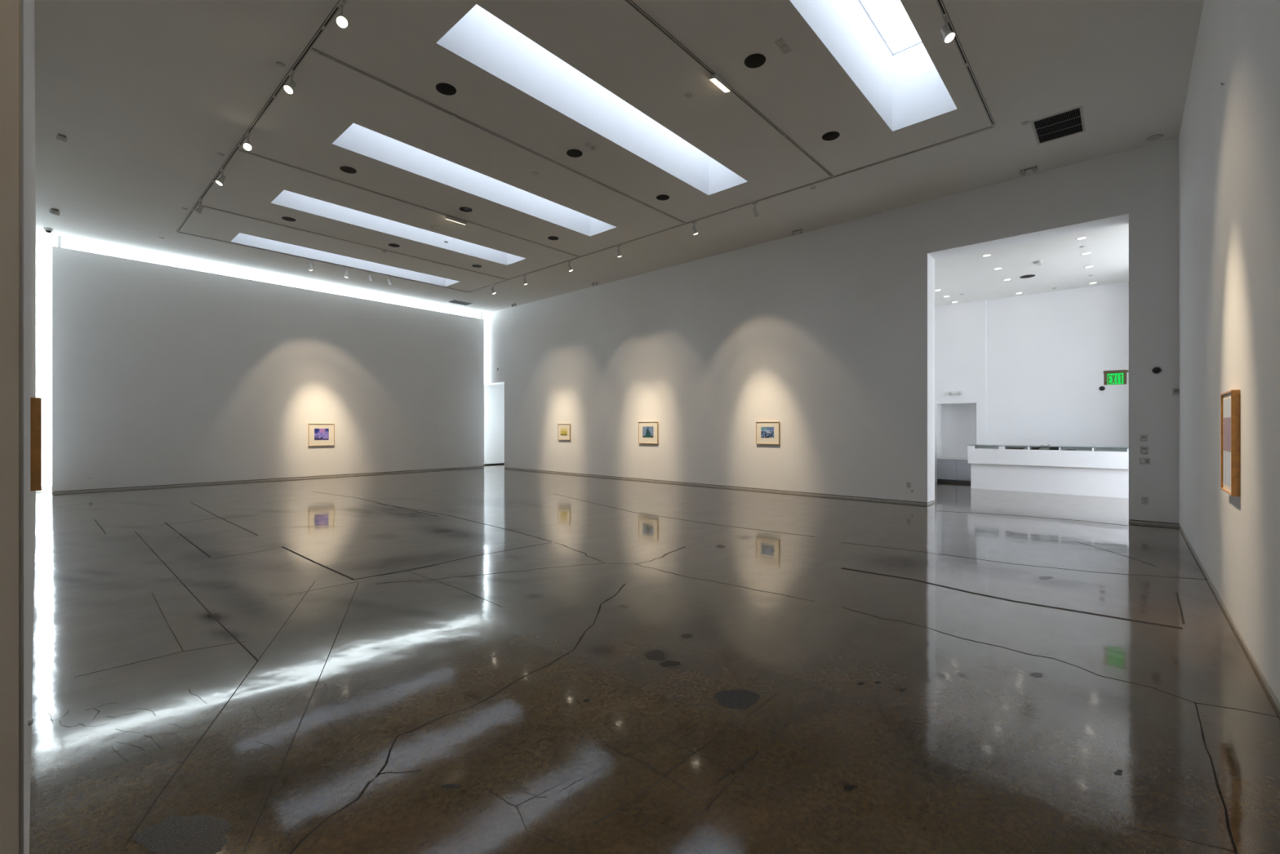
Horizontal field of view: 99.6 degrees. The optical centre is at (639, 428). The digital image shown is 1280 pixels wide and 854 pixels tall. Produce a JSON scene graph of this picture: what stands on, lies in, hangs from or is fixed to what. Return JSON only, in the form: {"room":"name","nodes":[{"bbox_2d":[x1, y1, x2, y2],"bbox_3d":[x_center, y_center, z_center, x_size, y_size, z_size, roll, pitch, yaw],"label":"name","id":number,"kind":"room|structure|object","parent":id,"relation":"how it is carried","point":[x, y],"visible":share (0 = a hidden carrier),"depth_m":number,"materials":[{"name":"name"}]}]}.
{"room":"museum","nodes":[
{"label":"museum","id":0,"kind":"room"},
{"bbox_2d":[0,0,35,853],"bbox_3d":[-7.178,-1.498,6.182,20.157,5.904,0.350,0,0,42],"label":"wall","id":1,"kind":"structure","parent":0,"point":[9,9],"depth_m":1.00,"materials":[{"name":"paint"}]},
{"bbox_2d":[18,0,23,853],"bbox_3d":[-1.150,-1.125,1.005,0.008,5.150,0.008,0,0,42],"label":"trim","id":2,"kind":"structure","parent":1,"relation":"attached to","point":[20,2],"depth_m":1.00,"materials":[{"name":"white paint"}]},
{"bbox_2d":[27,718,33,725],"bbox_3d":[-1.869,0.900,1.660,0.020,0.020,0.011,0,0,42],"label":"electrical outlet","id":3,"kind":"object","parent":1,"relation":"attached to","point":[30,721],"visible":1,"depth_m":1.66,"materials":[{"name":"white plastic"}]},
{"bbox_2d":[29,511,35,825],"bbox_3d":[-7.971,1.477,6.894,18.026,0.046,0.350,0,0,42],"label":"baseboard","id":4,"kind":"structure","parent":1,"relation":"attached to","point":[35,512],"depth_m":2.63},
{"bbox_2d":[30,397,41,490],"bbox_3d":[-2.680,0.067,2.401,0.340,0.394,0.031,0,0,42],"label":"framed picture","id":5,"kind":"object","parent":1,"relation":"attached to","point":[35,402],"visible":1,"depth_m":2.29,"materials":[{"name":"brown wood"}]},
{"bbox_2d":[52,245,484,491],"bbox_3d":[-9.794,-1.368,16.650,0.150,5.644,11.241,0,0,42],"label":"wall partition","id":6,"kind":"structure","parent":0,"point":[162,374],"depth_m":15.03,"materials":[{"name":"paint"}]},
{"bbox_2d":[57,235,61,247],"bbox_3d":[-13.466,-4.320,12.551,0.060,0.260,0.060,0,0,42],"label":"trim","id":7,"kind":"structure","parent":6,"relation":"on","point":[59,237],"depth_m":12.53,"materials":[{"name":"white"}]},
{"bbox_2d":[52,466,484,493],"bbox_3d":[-9.794,1.477,16.650,0.150,0.046,11.241,0,0,42],"label":"baseboard","id":8,"kind":"structure","parent":6,"relation":"attached to","point":[255,480],"depth_m":15.09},
{"bbox_2d":[308,423,334,445],"bbox_3d":[-9.747,0.195,16.560,0.040,0.678,0.711,0,0,42],"label":"framed picture","id":9,"kind":"object","parent":6,"relation":"attached to","point":[319,434],"visible":1,"depth_m":16.55,"materials":[{"name":"beige paper"}]},
{"bbox_2d":[314,428,328,439],"bbox_3d":[-9.740,0.183,16.554,0.001,0.352,0.398,0,0,42],"label":"print","id":10,"kind":"object","parent":9,"relation":"attached to","point":[319,433],"depth_m":16.55},
{"bbox_2d":[35,383,504,491],"bbox_3d":[-9.706,-1.475,18.305,0.200,5.950,14.918,0,0,42],"label":"wall","id":11,"kind":"structure","parent":0,"point":[494,394],"depth_m":22.29,"materials":[{"name":"paint"}]},
{"bbox_2d":[35,241,474,488],"bbox_3d":[-10.523,-1.500,17.260,0.080,5.900,11.670,0,0,42],"label":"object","id":12,"kind":"structure","parent":11,"relation":"in","point":[43,251],"depth_m":13.05,"materials":[{"name":"white"}]},
{"bbox_2d":[34,0,1204,316],"bbox_3d":[-3.848,-5.090,8.775,21.450,1.280,15.922,0,0,42],"label":"ceiling","id":13,"kind":"structure","parent":0,"point":[144,95],"depth_m":7.97,"materials":[{"name":"paint"}]},
{"bbox_2d":[43,227,53,233],"bbox_3d":[-13.184,-4.402,12.061,0.150,0.095,0.150,0,0,42],"label":"camera","id":14,"kind":"object","parent":13,"relation":"attached to","point":[49,230],"visible":1,"depth_m":12.03,"materials":[{"name":"white plastic"}]},
{"bbox_2d":[48,208,60,215],"bbox_3d":[-11.896,-4.394,11.001,0.121,0.112,0.124,0,0,13],"label":"ceiling projector","id":15,"kind":"object","parent":13,"relation":"attached to","point":[55,211],"visible":1,"depth_m":10.98,"materials":[{"name":"grey plastic"}]},
{"bbox_2d":[56,133,66,142],"bbox_3d":[-8.784,-4.404,8.220,0.092,0.092,0.098,0,0,25],"label":"ceiling projector","id":16,"kind":"object","parent":13,"relation":"attached to","point":[60,137],"visible":1,"depth_m":8.20,"materials":[{"name":"grey plastic"}]},
{"bbox_2d":[176,0,346,232],"bbox_3d":[-4.899,-4.442,7.245,14.969,0.016,0.047,0,0,42],"label":"track","id":17,"kind":"object","parent":13,"relation":"attached to","point":[335,9],"visible":0.98,"depth_m":7.25,"materials":[{"name":"black metal"}]},
{"bbox_2d":[194,198,204,213],"bbox_3d":[-8.540,-4.298,10.491,0.159,0.276,0.107,0,0,-3],"label":"track spotlight","id":18,"kind":"object","parent":17,"relation":"hanging from","point":[198,210],"visible":1,"depth_m":10.47,"materials":[{"name":"white plastic"}]},
{"bbox_2d":[215,168,226,185],"bbox_3d":[-7.164,-4.297,9.250,0.120,0.278,0.145,0,0,42],"label":"track spotlight","id":19,"kind":"object","parent":17,"relation":"hanging from","point":[220,181],"visible":1,"depth_m":9.24,"materials":[{"name":"white plastic"}]},
{"bbox_2d":[243,131,252,151],"bbox_3d":[-5.885,-4.300,8.123,0.107,0.273,0.168,0,0,-28],"label":"track spotlight","id":20,"kind":"object","parent":17,"relation":"hanging from","point":[247,146],"visible":1,"depth_m":8.10,"materials":[{"name":"white plastic"}]},
{"bbox_2d":[283,69,296,93],"bbox_3d":[-4.339,-4.297,6.718,0.117,0.278,0.149,0,0,8],"label":"track spotlight","id":21,"kind":"object","parent":17,"relation":"hanging from","point":[289,88],"visible":1,"depth_m":6.71,"materials":[{"name":"white plastic"}]},
{"bbox_2d":[336,0,347,28],"bbox_3d":[-3.095,-4.298,5.621,0.107,0.276,0.164,0,0,-29],"label":"track spotlight","id":22,"kind":"object","parent":17,"relation":"hanging from","point":[341,20],"visible":1,"depth_m":5.60,"materials":[{"name":"white plastic"}]},
{"bbox_2d":[275,62,285,67],"bbox_3d":[-4.395,-4.445,6.619,0.099,0.010,0.099,0,0,42],"label":"sprinkler","id":23,"kind":"object","parent":13,"relation":"attached to","point":[281,64],"visible":1,"depth_m":6.61,"materials":[{"name":"white plastic"}]},
{"bbox_2d":[281,216,296,221],"bbox_3d":[-7.465,-4.447,11.502,0.258,0.005,0.258,0,0,42],"label":"ceiling vent","id":24,"kind":"object","parent":13,"relation":"in","point":[286,218],"visible":1,"depth_m":11.50,"materials":[{"name":"black metal"}]},
{"bbox_2d":[178,231,468,292],"bbox_3d":[-8.033,-4.442,14.958,0.047,0.016,7.254,0,0,42],"label":"track","id":25,"kind":"object","parent":13,"relation":"attached to","point":[179,232],"visible":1,"depth_m":14.20,"materials":[{"name":"grey metal"}]},
{"bbox_2d":[307,258,313,270],"bbox_3d":[-8.681,-4.297,14.262,0.118,0.278,0.145,0,0,-16],"label":"track spotlight","id":26,"kind":"object","parent":25,"relation":"hanging from","point":[310,265],"visible":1,"depth_m":14.23,"materials":[{"name":"white plastic"}]},
{"bbox_2d":[344,266,349,277],"bbox_3d":[-8.090,-4.297,14.925,0.142,0.278,0.120,0,0,42],"label":"track spotlight","id":27,"kind":"object","parent":25,"relation":"hanging from","point":[347,273],"visible":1,"depth_m":14.90,"materials":[{"name":"white plastic"}]},
{"bbox_2d":[367,271,373,281],"bbox_3d":[-7.663,-4.297,15.379,0.108,0.278,0.144,0,0,6],"label":"track spotlight","id":28,"kind":"object","parent":25,"relation":"hanging from","point":[370,273],"visible":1,"depth_m":15.35,"materials":[{"name":"white plastic"}]},
{"bbox_2d":[386,275,391,285],"bbox_3d":[-7.308,-4.297,15.774,0.107,0.278,0.151,0,0,13],"label":"track spotlight","id":29,"kind":"object","parent":25,"relation":"hanging from","point":[388,281],"visible":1,"depth_m":15.75,"materials":[{"name":"white plastic"}]},
{"bbox_2d":[339,166,356,173],"bbox_3d":[-5.020,-4.447,9.313,0.258,0.005,0.258,0,0,42],"label":"ceiling vent","id":30,"kind":"object","parent":13,"relation":"in","point":[345,169],"visible":1,"depth_m":9.32,"materials":[{"name":"black metal"}]},
{"bbox_2d":[198,204,507,279],"bbox_3d":[-6.378,-4.442,13.473,0.047,0.016,7.254,0,0,42],"label":"track","id":31,"kind":"object","parent":13,"relation":"attached to","point":[198,205],"visible":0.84,"depth_m":12.72,"materials":[{"name":"grey metal"}]},
{"bbox_2d":[372,293,394,297],"bbox_3d":[-8.611,-4.445,18.159,0.100,0.010,0.700,0,0,42],"label":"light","id":32,"kind":"object","parent":13,"relation":"in","point":[372,294],"visible":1,"depth_m":18.16,"materials":[{"name":"white metal"}]},
{"bbox_2d":[388,243,399,247],"bbox_3d":[-5.979,-4.447,13.155,0.258,0.005,0.258,0,0,42],"label":"ceiling vent","id":33,"kind":"object","parent":13,"relation":"in","point":[393,245],"visible":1,"depth_m":13.15,"materials":[{"name":"black metal"}]},
{"bbox_2d":[237,148,580,257],"bbox_3d":[-3.988,-4.442,11.328,0.047,0.016,7.254,0,0,42],"label":"track","id":34,"kind":"object","parent":13,"relation":"attached to","point":[240,150],"visible":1,"depth_m":10.34,"materials":[{"name":"grey metal"}]},
{"bbox_2d":[444,215,466,224],"bbox_3d":[-3.891,-4.403,11.431,0.096,0.094,0.460,0,0,42],"label":"lamp","id":35,"kind":"object","parent":34,"relation":"attached to","point":[446,217],"visible":1,"depth_m":11.40,"materials":[{"name":"white plastic"}]},
{"bbox_2d":[430,225,440,230],"bbox_3d":[-4.531,-4.426,11.982,0.130,0.048,0.214,0,0,42],"label":"smoke detector","id":36,"kind":"object","parent":13,"relation":"attached to","point":[432,226],"visible":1,"depth_m":11.95,"materials":[{"name":"white plastic"}]},
{"bbox_2d":[435,82,456,95],"bbox_3d":[-2.543,-4.447,7.095,0.258,0.005,0.258,0,0,42],"label":"ceiling vent","id":37,"kind":"object","parent":13,"relation":"in","point":[446,89],"visible":1,"depth_m":7.10,"materials":[{"name":"black metal"}]},
{"bbox_2d":[447,299,472,305],"bbox_3d":[-6.373,-4.443,19.161,0.480,0.014,0.768,0,0,42],"label":"ceiling vent","id":38,"kind":"object","parent":13,"relation":"in","point":[454,301],"visible":1,"depth_m":19.12,"materials":[{"name":"black metal"}]},
{"bbox_2d":[458,206,472,212],"bbox_3d":[-3.538,-4.447,10.992,0.258,0.005,0.258,0,0,42],"label":"ceiling vent","id":39,"kind":"object","parent":13,"relation":"in","point":[465,209],"visible":1,"depth_m":10.99,"materials":[{"name":"black metal"}]},
{"bbox_2d":[459,207,471,211],"bbox_3d":[-3.538,-4.448,10.992,0.248,0.002,0.248,0,0,42],"label":"grille","id":40,"kind":"object","parent":39,"relation":"attached to","point":[464,209],"depth_m":10.99,"materials":[{"name":"black metal"}]},
{"bbox_2d":[471,264,481,267],"bbox_3d":[-4.473,-4.447,14.831,0.258,0.005,0.258,0,0,42],"label":"ceiling vent","id":41,"kind":"object","parent":13,"relation":"in","point":[473,265],"visible":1,"depth_m":14.80,"materials":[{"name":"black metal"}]},
{"bbox_2d":[310,48,686,223],"bbox_3d":[-1.432,-4.442,9.034,0.047,0.016,7.254,0,0,42],"label":"track","id":42,"kind":"object","parent":13,"relation":"attached to","point":[313,50],"visible":1,"depth_m":7.88,"materials":[{"name":"grey metal"}]},
{"bbox_2d":[547,235,558,239],"bbox_3d":[-2.030,-4.447,12.657,0.258,0.005,0.258,0,0,42],"label":"ceiling vent","id":43,"kind":"object","parent":13,"relation":"in","point":[551,237],"visible":1,"depth_m":12.64,"materials":[{"name":"black metal"}]},
{"bbox_2d":[566,149,582,157],"bbox_3d":[-1.059,-4.447,8.752,0.258,0.005,0.258,0,0,42],"label":"ceiling vent","id":44,"kind":"object","parent":13,"relation":"in","point":[571,153],"visible":1,"depth_m":8.74,"materials":[{"name":"black metal"}]},
{"bbox_2d":[584,142,597,151],"bbox_3d":[-0.773,-4.426,8.521,0.130,0.048,0.214,0,0,42],"label":"smoke detector","id":45,"kind":"object","parent":13,"relation":"attached to","point":[588,145],"visible":1,"depth_m":8.48,"materials":[{"name":"white plastic"}]},
{"bbox_2d":[656,194,669,199],"bbox_3d":[0.441,-4.447,10.425,0.258,0.005,0.258,0,0,42],"label":"ceiling vent","id":46,"kind":"object","parent":13,"relation":"in","point":[662,197],"visible":1,"depth_m":10.41,"materials":[{"name":"black metal"}]},
{"bbox_2d":[684,93,692,97],"bbox_3d":[0.649,-4.445,7.229,0.099,0.010,0.099,0,0,42],"label":"sprinkler","id":47,"kind":"object","parent":13,"relation":"attached to","point":[687,95],"visible":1,"depth_m":7.21,"materials":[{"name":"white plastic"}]},
{"bbox_2d":[624,0,834,177],"bbox_3d":[0.987,-4.442,6.863,0.047,0.016,7.254,0,0,42],"label":"track","id":48,"kind":"object","parent":13,"relation":"attached to","point":[630,2],"visible":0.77,"depth_m":6.71,"materials":[{"name":"grey metal"}]},
{"bbox_2d":[709,74,731,92],"bbox_3d":[1.028,-4.402,6.907,0.097,0.073,0.360,0,0,42],"label":"lamp","id":49,"kind":"object","parent":48,"relation":"attached to","point":[717,81],"visible":1,"depth_m":6.87,"materials":[{"name":"white plastic"}]},
{"bbox_2d":[710,78,729,92],"bbox_3d":[1.022,-4.378,6.912,0.073,0.024,0.336,0,0,42],"label":"diffuser","id":50,"kind":"object","parent":49,"relation":"attached to","point":[719,82],"depth_m":6.89,"materials":[{"name":"white plastic"}]},
{"bbox_2d":[468,126,994,292],"bbox_3d":[-0.192,-4.442,12.821,14.526,0.016,0.047,0,0,42],"label":"track","id":51,"kind":"object","parent":13,"relation":"attached to","point":[989,127],"visible":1,"depth_m":10.21,"materials":[{"name":"grey metal"}]},
{"bbox_2d":[491,284,495,293],"bbox_3d":[-4.534,-4.297,16.745,0.123,0.278,0.139,0,0,42],"label":"track spotlight","id":52,"kind":"object","parent":51,"relation":"hanging from","point":[492,289],"visible":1,"depth_m":16.71,"materials":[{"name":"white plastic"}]},
{"bbox_2d":[523,274,527,284],"bbox_3d":[-3.321,-4.297,15.656,0.129,0.278,0.138,0,0,42],"label":"track spotlight","id":53,"kind":"object","parent":51,"relation":"hanging from","point":[524,275],"visible":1,"depth_m":15.62,"materials":[{"name":"white plastic"}]},
{"bbox_2d":[567,260,573,271],"bbox_3d":[-1.852,-4.297,14.339,0.126,0.278,0.139,0,0,42],"label":"track spotlight","id":54,"kind":"object","parent":51,"relation":"hanging from","point":[569,261],"visible":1,"depth_m":14.30,"materials":[{"name":"white plastic"}]},
{"bbox_2d":[616,244,621,257],"bbox_3d":[-0.503,-4.297,13.128,0.128,0.278,0.138,0,0,42],"label":"track spotlight","id":55,"kind":"object","parent":51,"relation":"hanging from","point":[619,254],"visible":1,"depth_m":13.10,"materials":[{"name":"white plastic"}]},
{"bbox_2d":[691,220,697,235],"bbox_3d":[1.178,-4.297,11.620,0.123,0.278,0.139,0,0,42],"label":"track spotlight","id":56,"kind":"object","parent":51,"relation":"hanging from","point":[695,231],"visible":1,"depth_m":11.58,"materials":[{"name":"white plastic"}]},
{"bbox_2d":[751,201,759,217],"bbox_3d":[2.272,-4.297,10.637,0.128,0.278,0.138,0,0,42],"label":"track spotlight","id":57,"kind":"object","parent":51,"relation":"hanging from","point":[755,212],"visible":1,"depth_m":10.61,"materials":[{"name":"white plastic"}]},
{"bbox_2d":[744,53,765,68],"bbox_3d":[1.392,-4.447,6.551,0.258,0.005,0.258,0,0,42],"label":"ceiling vent","id":58,"kind":"object","parent":13,"relation":"in","point":[753,60],"visible":1,"depth_m":6.55,"materials":[{"name":"black metal"}]},
{"bbox_2d":[774,37,791,53],"bbox_3d":[1.669,-4.441,6.290,0.100,0.018,0.250,0,0,42],"label":"ceiling sensor","id":59,"kind":"object","parent":13,"relation":"attached to","point":[785,49],"visible":1,"depth_m":6.28,"materials":[{"name":"white plastic"}]},
{"bbox_2d":[791,228,802,235],"bbox_3d":[3.526,-4.403,12.157,0.266,0.093,0.084,0,0,42],"label":"emergency light","id":60,"kind":"object","parent":13,"relation":"attached to","point":[800,231],"visible":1,"depth_m":12.14,"materials":[{"name":"grey plastic"}]},
{"bbox_2d":[822,131,839,140],"bbox_3d":[2.904,-4.447,8.236,0.258,0.005,0.258,0,0,42],"label":"ceiling vent","id":61,"kind":"object","parent":13,"relation":"in","point":[830,135],"visible":1,"depth_m":8.23,"materials":[{"name":"black metal"}]},
{"bbox_2d":[858,0,922,54],"bbox_3d":[2.271,-5.617,5.783,0.855,0.045,5.485,0,0,42],"label":"window","id":62,"kind":"structure","parent":13,"relation":"attached to","point":[890,18],"depth_m":7.49,"materials":[{"name":"white glass"}]},
{"bbox_2d":[936,0,995,127],"bbox_3d":[2.778,-4.442,5.256,0.047,0.016,7.254,0,0,42],"label":"track","id":63,"kind":"object","parent":13,"relation":"attached to","point":[940,2],"visible":1,"depth_m":6.59,"materials":[{"name":"black metal"}]},
{"bbox_2d":[941,13,955,43],"bbox_3d":[3.310,-4.297,5.818,0.139,0.278,0.126,0,0,42],"label":"track spotlight","id":64,"kind":"object","parent":63,"relation":"hanging from","point":[948,35],"visible":1,"depth_m":5.80,"materials":[{"name":"white plastic"}]},
{"bbox_2d":[1021,120,1029,124],"bbox_3d":[5.617,-4.445,7.881,0.099,0.010,0.099,0,0,42],"label":"sprinkler","id":65,"kind":"object","parent":13,"relation":"attached to","point":[1025,122],"visible":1,"depth_m":7.87,"materials":[{"name":"white plastic"}]},
{"bbox_2d":[1019,165,1038,175],"bbox_3d":[6.655,-4.403,9.263,0.266,0.093,0.084,0,0,42],"label":"emergency light","id":66,"kind":"object","parent":13,"relation":"attached to","point":[1034,169],"visible":1,"depth_m":9.24,"materials":[{"name":"grey plastic"}]},
{"bbox_2d":[1031,105,1085,144],"bbox_3d":[6.164,-4.443,7.968,0.581,0.014,0.847,0,0,42],"label":"ceiling vent","id":67,"kind":"object","parent":13,"relation":"in","point":[1071,122],"visible":1,"depth_m":7.94,"materials":[{"name":"black metal"}]},
{"bbox_2d":[1146,133,1164,141],"bbox_3d":[7.876,-4.445,8.280,0.198,0.010,0.198,0,0,42],"label":"sprinkler","id":68,"kind":"object","parent":13,"relation":"attached to","point":[1157,136],"visible":1,"depth_m":8.26,"materials":[{"name":"white plastic"}]},
{"bbox_2d":[29,464,1279,853],"bbox_3d":[-0.519,1.500,9.603,25.600,0.001,21.600,0,0,42],"label":"floor","id":69,"kind":"structure","parent":0,"point":[492,659],"depth_m":3.26,"materials":[{"name":"concrete"}]},
{"bbox_2d":[937,457,970,483],"bbox_3d":[8.902,1.167,15.115,0.956,0.665,0.590,0,0,42],"label":"base cabinet","id":70,"kind":"object","parent":69,"relation":"on","point":[950,469],"visible":0.72,"depth_m":14.96,"materials":[{"name":"white wood"}]},
{"bbox_2d":[967,444,1128,498],"bbox_3d":[9.800,0.959,12.701,3.480,1.083,1.004,0,0,42],"label":"reception desk","id":71,"kind":"object","parent":69,"relation":"on","point":[1086,470],"depth_m":12.44,"materials":[{"name":"laminate"}]},
{"bbox_2d":[981,447,998,448],"bbox_3d":[8.664,0.490,13.387,0.325,0.018,0.300,0,0,42],"label":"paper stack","id":72,"kind":"object","parent":71,"relation":"on","point":[981,447],"visible":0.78,"depth_m":13.36,"materials":[{"name":"white paper"}]},
{"bbox_2d":[1006,447,1024,448],"bbox_3d":[9.049,0.484,13.042,0.315,0.030,0.340,0,0,42],"label":"book","id":73,"kind":"object","parent":71,"relation":"on","point":[1006,447],"visible":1,"depth_m":13.03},
{"bbox_2d":[1049,447,1058,449],"bbox_3d":[9.652,0.469,12.581,0.160,0.060,0.380,0,0,42],"label":"book","id":74,"kind":"object","parent":71,"relation":"on","point":[1051,448],"visible":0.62,"depth_m":12.44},
{"bbox_2d":[474,137,1178,523],"bbox_3d":[1.358,-1.498,14.800,20.950,5.904,0.540,0,0,42],"label":"wall","id":75,"kind":"structure","parent":0,"point":[826,334],"depth_m":12.15,"materials":[{"name":"paint"}]},
{"bbox_2d":[557,423,570,439],"bbox_3d":[-2.506,0.118,17.878,0.604,0.535,0.040,0,0,42],"label":"framed picture","id":76,"kind":"object","parent":75,"relation":"attached to","point":[563,429],"visible":1,"depth_m":17.86,"materials":[{"name":"beige paper"}]},
{"bbox_2d":[560,426,567,435],"bbox_3d":[-2.512,0.098,17.871,0.339,0.268,0.001,0,0,42],"label":"print","id":77,"kind":"object","parent":76,"relation":"attached to","point":[563,429],"depth_m":17.87},
{"bbox_2d":[638,421,657,444],"bbox_3d":[0.233,0.125,15.420,0.722,0.624,0.040,0,0,42],"label":"framed picture","id":78,"kind":"object","parent":75,"relation":"attached to","point":[647,431],"visible":1,"depth_m":15.40,"materials":[{"name":"beige paper"}]},
{"bbox_2d":[642,426,653,437],"bbox_3d":[0.227,0.105,15.413,0.404,0.312,0.001,0,0,42],"label":"print","id":79,"kind":"object","parent":78,"relation":"attached to","point":[647,431],"depth_m":15.42},
{"bbox_2d":[755,421,779,444],"bbox_3d":[3.043,0.112,12.898,0.611,0.536,0.040,0,0,42],"label":"framed picture","id":80,"kind":"object","parent":75,"relation":"attached to","point":[766,433],"visible":1,"depth_m":12.89,"materials":[{"name":"brown wood"}]},
{"bbox_2d":[760,426,773,437],"bbox_3d":[3.037,0.097,12.891,0.342,0.258,0.001,0,0,42],"label":"print","id":81,"kind":"object","parent":80,"relation":"attached to","point":[766,432],"depth_m":12.89},
{"bbox_2d":[504,466,1178,526],"bbox_3d":[2.132,1.477,14.106,18.870,0.046,0.540,0,0,42],"label":"baseboard","id":82,"kind":"structure","parent":75,"relation":"attached to","point":[662,481],"depth_m":12.54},
{"bbox_2d":[906,481,911,488],"bbox_3d":[5.375,1.133,10.824,0.080,0.115,0.012,0,0,42],"label":"wall outlet","id":83,"kind":"object","parent":75,"relation":"attached to","point":[908,484],"visible":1,"depth_m":10.82,"materials":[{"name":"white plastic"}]},
{"bbox_2d":[1103,369,1128,385],"bbox_3d":[7.910,-0.845,8.994,0.316,0.237,0.080,0,0,42],"label":"exit sign","id":84,"kind":"object","parent":75,"relation":"attached to","point":[1116,376],"visible":1,"depth_m":8.98,"materials":[{"name":"green plastic"}]},
{"bbox_2d":[1140,445,1147,453],"bbox_3d":[7.933,0.339,8.512,0.085,0.120,0.037,0,0,42],"label":"wall thermostat","id":85,"kind":"object","parent":75,"relation":"attached to","point":[1144,449],"visible":1,"depth_m":8.51,"materials":[{"name":"white plastic"}]},
{"bbox_2d":[1140,435,1147,440],"bbox_3d":[7.929,0.152,8.515,0.085,0.100,0.037,0,0,42],"label":"wall thermostat","id":86,"kind":"object","parent":75,"relation":"attached to","point":[1143,437],"visible":1,"depth_m":8.50,"materials":[{"name":"white plastic"}]},
{"bbox_2d":[1139,457,1150,464],"bbox_3d":[7.948,0.517,8.514,0.120,0.100,0.014,0,0,42],"label":"wall switch","id":87,"kind":"object","parent":75,"relation":"attached to","point":[1142,460],"visible":1,"depth_m":8.52,"materials":[{"name":"white plastic"}]},
{"bbox_2d":[1141,496,1148,504],"bbox_3d":[7.947,1.138,8.515,0.080,0.115,0.012,0,0,42],"label":"wall outlet","id":88,"kind":"object","parent":75,"relation":"attached to","point":[1144,500],"visible":1,"depth_m":8.51,"materials":[{"name":"white plastic"}]},
{"bbox_2d":[1151,366,1160,373],"bbox_3d":[8.031,-0.904,8.411,0.104,0.104,0.057,0,0,42],"label":"camera","id":89,"kind":"object","parent":75,"relation":"attached to","point":[1156,370],"visible":1,"depth_m":8.40,"materials":[{"name":"black plastic"}]},
{"bbox_2d":[1172,387,1179,395],"bbox_3d":[8.195,-0.562,8.266,0.090,0.110,0.054,0,0,42],"label":"alarm box","id":90,"kind":"object","parent":75,"relation":"attached to","point":[1175,391],"visible":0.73,"depth_m":8.25,"materials":[{"name":"white plastic"}]},
{"bbox_2d":[934,280,1128,481],"bbox_3d":[10.591,-0.965,10.476,10.230,4.930,5.358,0,0,42],"label":"wall","id":91,"kind":"structure","parent":0,"point":[1027,369],"depth_m":13.83,"materials":[{"name":"paint"}]},
{"bbox_2d":[948,391,962,395],"bbox_3d":[8.669,-0.960,14.860,0.330,0.110,0.100,0,0,42],"label":"emergency light","id":92,"kind":"object","parent":91,"relation":"attached to","point":[960,393],"visible":1,"depth_m":14.85,"materials":[{"name":"white plastic"}]},
{"bbox_2d":[1098,386,1105,391],"bbox_3d":[11.023,-0.953,12.909,0.110,0.110,0.060,0,0,42],"label":"camera","id":93,"kind":"object","parent":91,"relation":"attached to","point":[1101,388],"visible":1,"depth_m":12.90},
{"bbox_2d":[934,222,1128,306],"bbox_3d":[4.907,-3.015,15.611,25.550,1.230,5.408,0,0,42],"label":"ceiling","id":94,"kind":"structure","parent":0,"point":[972,275],"depth_m":11.53,"materials":[{"name":"paint"}]},
{"bbox_2d":[982,253,991,257],"bbox_3d":[6.875,-3.427,10.727,0.170,0.006,0.170,0,0,42],"label":"recessed light","id":95,"kind":"object","parent":94,"relation":"in","point":[986,255],"visible":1,"depth_m":10.71,"materials":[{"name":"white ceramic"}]},
{"bbox_2d":[1019,274,1035,278],"bbox_3d":[8.743,-3.426,12.209,0.288,0.005,0.288,0,0,42],"label":"ceiling vent","id":96,"kind":"object","parent":94,"relation":"in","point":[1028,275],"visible":1,"depth_m":12.20,"materials":[{"name":"black metal"}]},
{"bbox_2d":[1033,260,1044,265],"bbox_3d":[8.235,-3.406,11.172,0.180,0.048,0.297,0,0,42],"label":"smoke detector","id":97,"kind":"object","parent":94,"relation":"attached to","point":[1037,262],"visible":1,"depth_m":11.10,"materials":[{"name":"white plastic"}]},
{"bbox_2d":[1075,236,1088,239],"bbox_3d":[7.964,-3.427,9.756,0.170,0.006,0.170,0,0,42],"label":"recessed light","id":98,"kind":"object","parent":94,"relation":"in","point":[1080,237],"visible":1,"depth_m":9.75,"materials":[{"name":"white glass"}]},
{"bbox_2d":[1080,252,1091,254],"bbox_3d":[8.746,-3.427,10.616,0.170,0.006,0.170,0,0,42],"label":"recessed light","id":99,"kind":"object","parent":94,"relation":"in","point":[1084,253],"visible":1,"depth_m":10.61,"materials":[{"name":"white glass"}]},
{"bbox_2d":[1178,0,1279,702],"bbox_3d":[3.119,-1.498,2.342,0.300,5.904,15.652,0,0,42],"label":"wall","id":100,"kind":"structure","parent":0,"point":[1229,135],"depth_m":4.14,"materials":[{"name":"paint"}]},
{"bbox_2d":[1178,524,1279,711],"bbox_3d":[3.119,1.477,2.342,0.300,0.046,15.652,0,0,42],"label":"baseboard","id":101,"kind":"structure","parent":100,"relation":"attached to","point":[1264,680],"depth_m":3.82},
{"bbox_2d":[1220,389,1239,496],"bbox_3d":[4.443,0.104,4.075,0.044,0.759,0.580,0,0,42],"label":"framed picture","id":102,"kind":"object","parent":100,"relation":"attached to","point":[1229,400],"visible":1,"depth_m":3.97,"materials":[{"name":"brown wood"}]},
{"bbox_2d":[1223,398,1231,487],"bbox_3d":[4.434,0.104,4.082,0.001,0.653,0.499,0,0,42],"label":"print","id":103,"kind":"object","parent":102,"relation":"attached to","point":[1227,402],"depth_m":4.10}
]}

